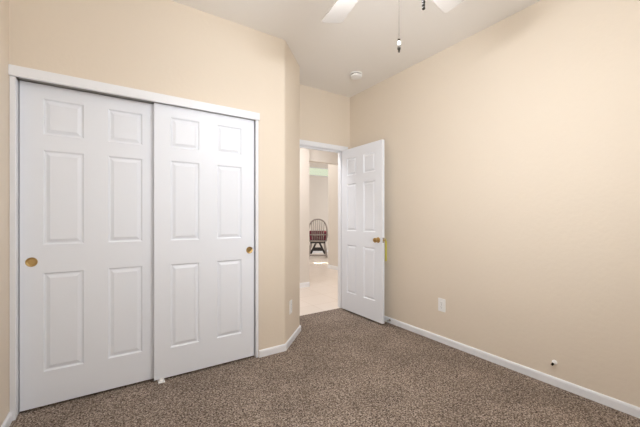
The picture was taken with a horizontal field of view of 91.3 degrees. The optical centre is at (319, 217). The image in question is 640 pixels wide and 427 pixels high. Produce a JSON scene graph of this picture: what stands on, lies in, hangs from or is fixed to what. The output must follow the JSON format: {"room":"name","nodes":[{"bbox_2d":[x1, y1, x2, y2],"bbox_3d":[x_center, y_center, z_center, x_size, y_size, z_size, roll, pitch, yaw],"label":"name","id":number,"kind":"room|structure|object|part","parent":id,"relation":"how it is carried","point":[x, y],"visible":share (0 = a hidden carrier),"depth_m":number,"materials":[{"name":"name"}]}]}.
{"room":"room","nodes":[
{"label":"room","id":0,"kind":"room"},
{"bbox_2d":[0,0,19,426],"bbox_3d":[-1.142,-0.203,0.703,0.120,2.765,3.970,0,0,-33],"label":"wall","id":1,"kind":"structure","parent":0,"point":[4,4],"depth_m":1.74,"materials":[{"name":"beige paint"}]},
{"bbox_2d":[1,412,11,426],"bbox_3d":[-0.927,1.150,0.497,0.013,0.060,3.150,0,0,-33],"label":"baseboard","id":2,"kind":"structure","parent":1,"relation":"attached to","point":[7,422],"depth_m":1.76,"materials":[{"name":"white paint"}]},
{"bbox_2d":[9,76,19,420],"bbox_3d":[-1.817,0.177,1.866,0.026,2.001,0.124,0,0,-33],"label":"trim","id":3,"kind":"structure","parent":1,"relation":"attached to","point":[14,85],"depth_m":1.82,"materials":[{"name":"white paint"}]},
{"bbox_2d":[9,0,299,356],"bbox_3d":[-0.925,-0.203,2.547,0.624,2.765,2.251,0,0,40],"label":"wall","id":4,"kind":"structure","parent":0,"point":[166,47],"depth_m":2.43,"materials":[{"name":"beige paint"}]},
{"bbox_2d":[20,81,153,411],"bbox_3d":[-1.499,0.169,2.097,0.750,1.990,0.037,0,0,-33],"label":"door","id":5,"kind":"structure","parent":4,"relation":"in","point":[87,159],"depth_m":2.05,"materials":[{"name":"white paint"}]},
{"bbox_3d":[-1.758,0.269,1.907,0.057,0.057,0.005,0,0,-33],"label":"finger pull","id":6,"kind":"part","parent":5,"relation":"part of","materials":[{"name":"gold metal"}]},
{"bbox_2d":[8,64,259,120],"bbox_3d":[-1.153,-0.854,2.225,1.534,0.060,0.022,0,0,-33],"label":"trim","id":7,"kind":"structure","parent":4,"relation":"attached to","point":[13,70],"depth_m":2.10,"materials":[{"name":"white paint"}]},
{"bbox_2d":[17,77,251,119],"bbox_3d":[-1.186,-0.835,2.276,1.478,0.010,0.094,0,0,-33],"label":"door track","id":8,"kind":"structure","parent":4,"relation":"attached to","point":[19,78],"depth_m":2.07,"materials":[{"name":"silver metal"}]},
{"bbox_2d":[154,103,253,380],"bbox_3d":[-0.880,0.169,2.456,0.750,1.990,0.037,0,0,-33],"label":"door","id":9,"kind":"structure","parent":4,"relation":"in","point":[204,161],"depth_m":2.42,"materials":[{"name":"white paint"}]},
{"bbox_3d":[-0.591,0.269,2.627,0.057,0.057,0.005,0,0,-33],"label":"finger pull","id":10,"kind":"part","parent":9,"relation":"part of","materials":[{"name":"gold metal"}]},
{"bbox_2d":[254,120,257,357],"bbox_3d":[-0.563,0.177,2.692,0.022,2.001,0.124,0,0,-33],"label":"trim","id":11,"kind":"structure","parent":4,"relation":"attached to","point":[256,121],"depth_m":2.64,"materials":[{"name":"white paint"}]},
{"bbox_2d":[259,325,300,357],"bbox_3d":[-0.342,1.150,3.106,0.251,0.060,0.960,0,0,6],"label":"baseboard","id":12,"kind":"structure","parent":4,"relation":"attached to","point":[280,348],"depth_m":2.75,"materials":[{"name":"white paint"}]},
{"bbox_2d":[289,300,291,314],"bbox_3d":[-0.274,0.838,2.950,0.009,0.124,0.078,0,0,12],"label":"wall outlet","id":13,"kind":"object","parent":4,"relation":"attached to","point":[290,301],"visible":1,"depth_m":2.93,"materials":[{"name":"white plastic"}]},
{"bbox_2d":[300,139,347,307],"bbox_3d":[-0.024,0.127,3.905,0.848,2.107,0.131,0,0,-33],"label":"door frame","id":14,"kind":"structure","parent":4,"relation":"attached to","point":[339,152],"depth_m":4.10,"materials":[{"name":"white paint"}]},
{"bbox_2d":[300,84,349,148],"bbox_3d":[-0.661,-0.203,3.496,5.740,2.765,0.115,0,0,-33],"label":"wall","id":15,"kind":"structure","parent":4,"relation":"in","point":[324,115],"depth_m":3.90,"materials":[{"name":"beige paint"}]},
{"bbox_2d":[300,148,308,282],"bbox_3d":[-2.022,-0.203,4.272,4.320,2.765,0.120,0,0,-33],"label":"wall","id":16,"kind":"structure","parent":0,"point":[304,153],"depth_m":5.36,"materials":[{"name":"beige paint"}]},
{"bbox_2d":[300,282,309,287],"bbox_3d":[-1.985,1.143,4.217,4.320,0.082,0.013,0,0,-33],"label":"baseboard","id":17,"kind":"structure","parent":16,"relation":"attached to","point":[305,284],"depth_m":5.35,"materials":[{"name":"white paint"}]},
{"bbox_2d":[309,162,327,249],"bbox_3d":[-0.874,-0.620,10.151,6.700,3.600,0.120,0,0,-33],"label":"wall","id":18,"kind":"structure","parent":0,"point":[318,185],"depth_m":10.62,"materials":[{"name":"beige paint"}]},
{"bbox_2d":[309,167,327,176],"bbox_3d":[0.005,-1.570,10.724,2.000,0.300,0.050,0,0,-33],"label":"window","id":19,"kind":"structure","parent":18,"relation":"in","point":[309,167],"depth_m":10.67,"materials":[{"name":"white plastic"}]},
{"bbox_2d":[309,149,337,164],"bbox_3d":[0.260,-1.720,5.917,1.540,1.400,0.120,0,0,-33],"label":"wall","id":20,"kind":"structure","parent":0,"point":[317,156],"depth_m":5.73,"materials":[{"name":"white paint"}]},
{"bbox_2d":[10,252,639,426],"bbox_3d":[0.448,1.230,5.413,9.700,0.100,10.050,0,0,-33],"label":"floor","id":21,"kind":"structure","parent":0,"point":[343,368],"depth_m":2.12,"materials":[{"name":"brown carpet"}]},
{"bbox_2d":[157,377,164,383],"bbox_3d":[-1.163,1.166,2.286,0.044,0.028,0.121,0,0,-33],"label":"floor guide","id":22,"kind":"object","parent":21,"relation":"on","point":[161,380],"visible":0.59,"depth_m":2.25,"materials":[{"name":"white plastic"}]},
{"bbox_2d":[309,219,327,256],"bbox_3d":[-0.066,0.601,9.439,0.676,1.163,0.692,0,0,0],"label":"spindle chair","id":23,"kind":"object","parent":21,"relation":"on","point":[315,236],"visible":0.84,"depth_m":9.22,"materials":[{"name":"grey wood"}]},
{"bbox_3d":[-0.065,0.921,9.268,0.302,0.105,0.033,0,0,0],"label":"brace panel","id":24,"kind":"part","parent":23,"relation":"part of","materials":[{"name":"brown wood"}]},
{"bbox_2d":[309,231,325,238],"bbox_3d":[-0.065,0.507,9.310,0.526,0.262,0.082,0,0,0],"label":"cushion","id":25,"kind":"object","parent":23,"relation":"on","point":[310,232],"depth_m":9.27,"materials":[{"name":"red fabric"}]},
{"bbox_3d":[-0.066,0.680,9.450,0.571,0.042,0.517,0,0,0],"label":"seat","id":26,"kind":"part","parent":23,"relation":"part of","materials":[{"name":"grey wood"}]},
{"bbox_2d":[328,164,337,266],"bbox_3d":[2.635,-0.620,7.310,3.960,3.600,2.864,0,0,-33],"label":"wall","id":27,"kind":"structure","parent":0,"point":[332,169],"depth_m":7.24,"materials":[{"name":"beige paint"}]},
{"bbox_2d":[328,265,337,269],"bbox_3d":[0.943,1.143,6.268,0.013,0.082,2.745,0,0,-33],"label":"baseboard","id":28,"kind":"structure","parent":27,"relation":"attached to","point":[329,266],"depth_m":7.23,"materials":[{"name":"white paint"}]},
{"bbox_2d":[172,0,539,97],"bbox_3d":[0.164,-1.635,1.650,3.303,0.100,4.076,0,0,-33],"label":"ceiling","id":29,"kind":"structure","parent":0,"point":[326,54],"depth_m":2.60,"materials":[{"name":"white paint"}]},
{"bbox_2d":[350,71,361,79],"bbox_3d":[0.397,-1.562,3.447,0.140,0.046,0.140,0,0,-33],"label":"smoke detector","id":30,"kind":"object","parent":29,"relation":"attached to","point":[355,75],"visible":1,"depth_m":3.41,"materials":[{"name":"white plastic"}]},
{"bbox_2d":[322,0,463,51],"bbox_3d":[0.323,-1.188,1.390,1.187,0.794,1.193,0,0,-33],"label":"ceiling fan","id":31,"kind":"object","parent":29,"relation":"hanging from","point":[340,9],"visible":1,"depth_m":1.78,"materials":[{"name":"white"}]},
{"bbox_3d":[0.154,-1.205,1.730,0.142,0.036,0.433,0,0,-23],"label":"blade","id":32,"kind":"part","parent":31,"relation":"part of","materials":[{"name":"white"}]},
{"bbox_3d":[0.615,-1.205,1.627,0.433,0.036,0.142,0,0,-41],"label":"blade","id":33,"kind":"part","parent":31,"relation":"part of","materials":[{"name":"white"}]},
{"bbox_2d":[342,139,384,323],"bbox_3d":[0.496,0.149,3.738,0.158,2.022,0.740,0,0,-34],"label":"door","id":34,"kind":"structure","parent":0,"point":[363,239],"depth_m":3.70,"materials":[{"name":"white paint"}]},
{"bbox_3d":[0.622,0.245,3.462,0.062,0.062,0.062,0,0,-34],"label":"knob","id":35,"kind":"part","parent":34,"relation":"part of","materials":[{"name":"gold metal"}]},
{"bbox_2d":[385,239,386,260],"bbox_3d":[0.727,0.354,3.500,0.006,0.252,0.048,0,0,-33],"label":"strap","id":36,"kind":"object","parent":34,"relation":"hanging from","point":[385,239],"visible":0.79,"depth_m":3.49,"materials":[{"name":"yellow"}]},
{"bbox_2d":[350,0,639,406],"bbox_3d":[1.544,-0.203,2.486,0.120,2.765,3.996,0,0,-33],"label":"wall","id":37,"kind":"structure","parent":0,"point":[512,149],"depth_m":2.36,"materials":[{"name":"beige paint"}]},
{"bbox_2d":[438,298,445,311],"bbox_3d":[1.152,0.824,2.963,0.009,0.124,0.078,0,0,-33],"label":"wall outlet","id":38,"kind":"object","parent":37,"relation":"attached to","point":[441,302],"visible":1,"depth_m":2.96,"materials":[{"name":"white plastic"}]},
{"bbox_2d":[384,315,639,418],"bbox_3d":[1.455,1.150,2.499,0.013,0.060,3.876,0,0,-33],"label":"baseboard","id":39,"kind":"structure","parent":37,"relation":"attached to","point":[627,408],"depth_m":2.31,"materials":[{"name":"white paint"}]}
]}

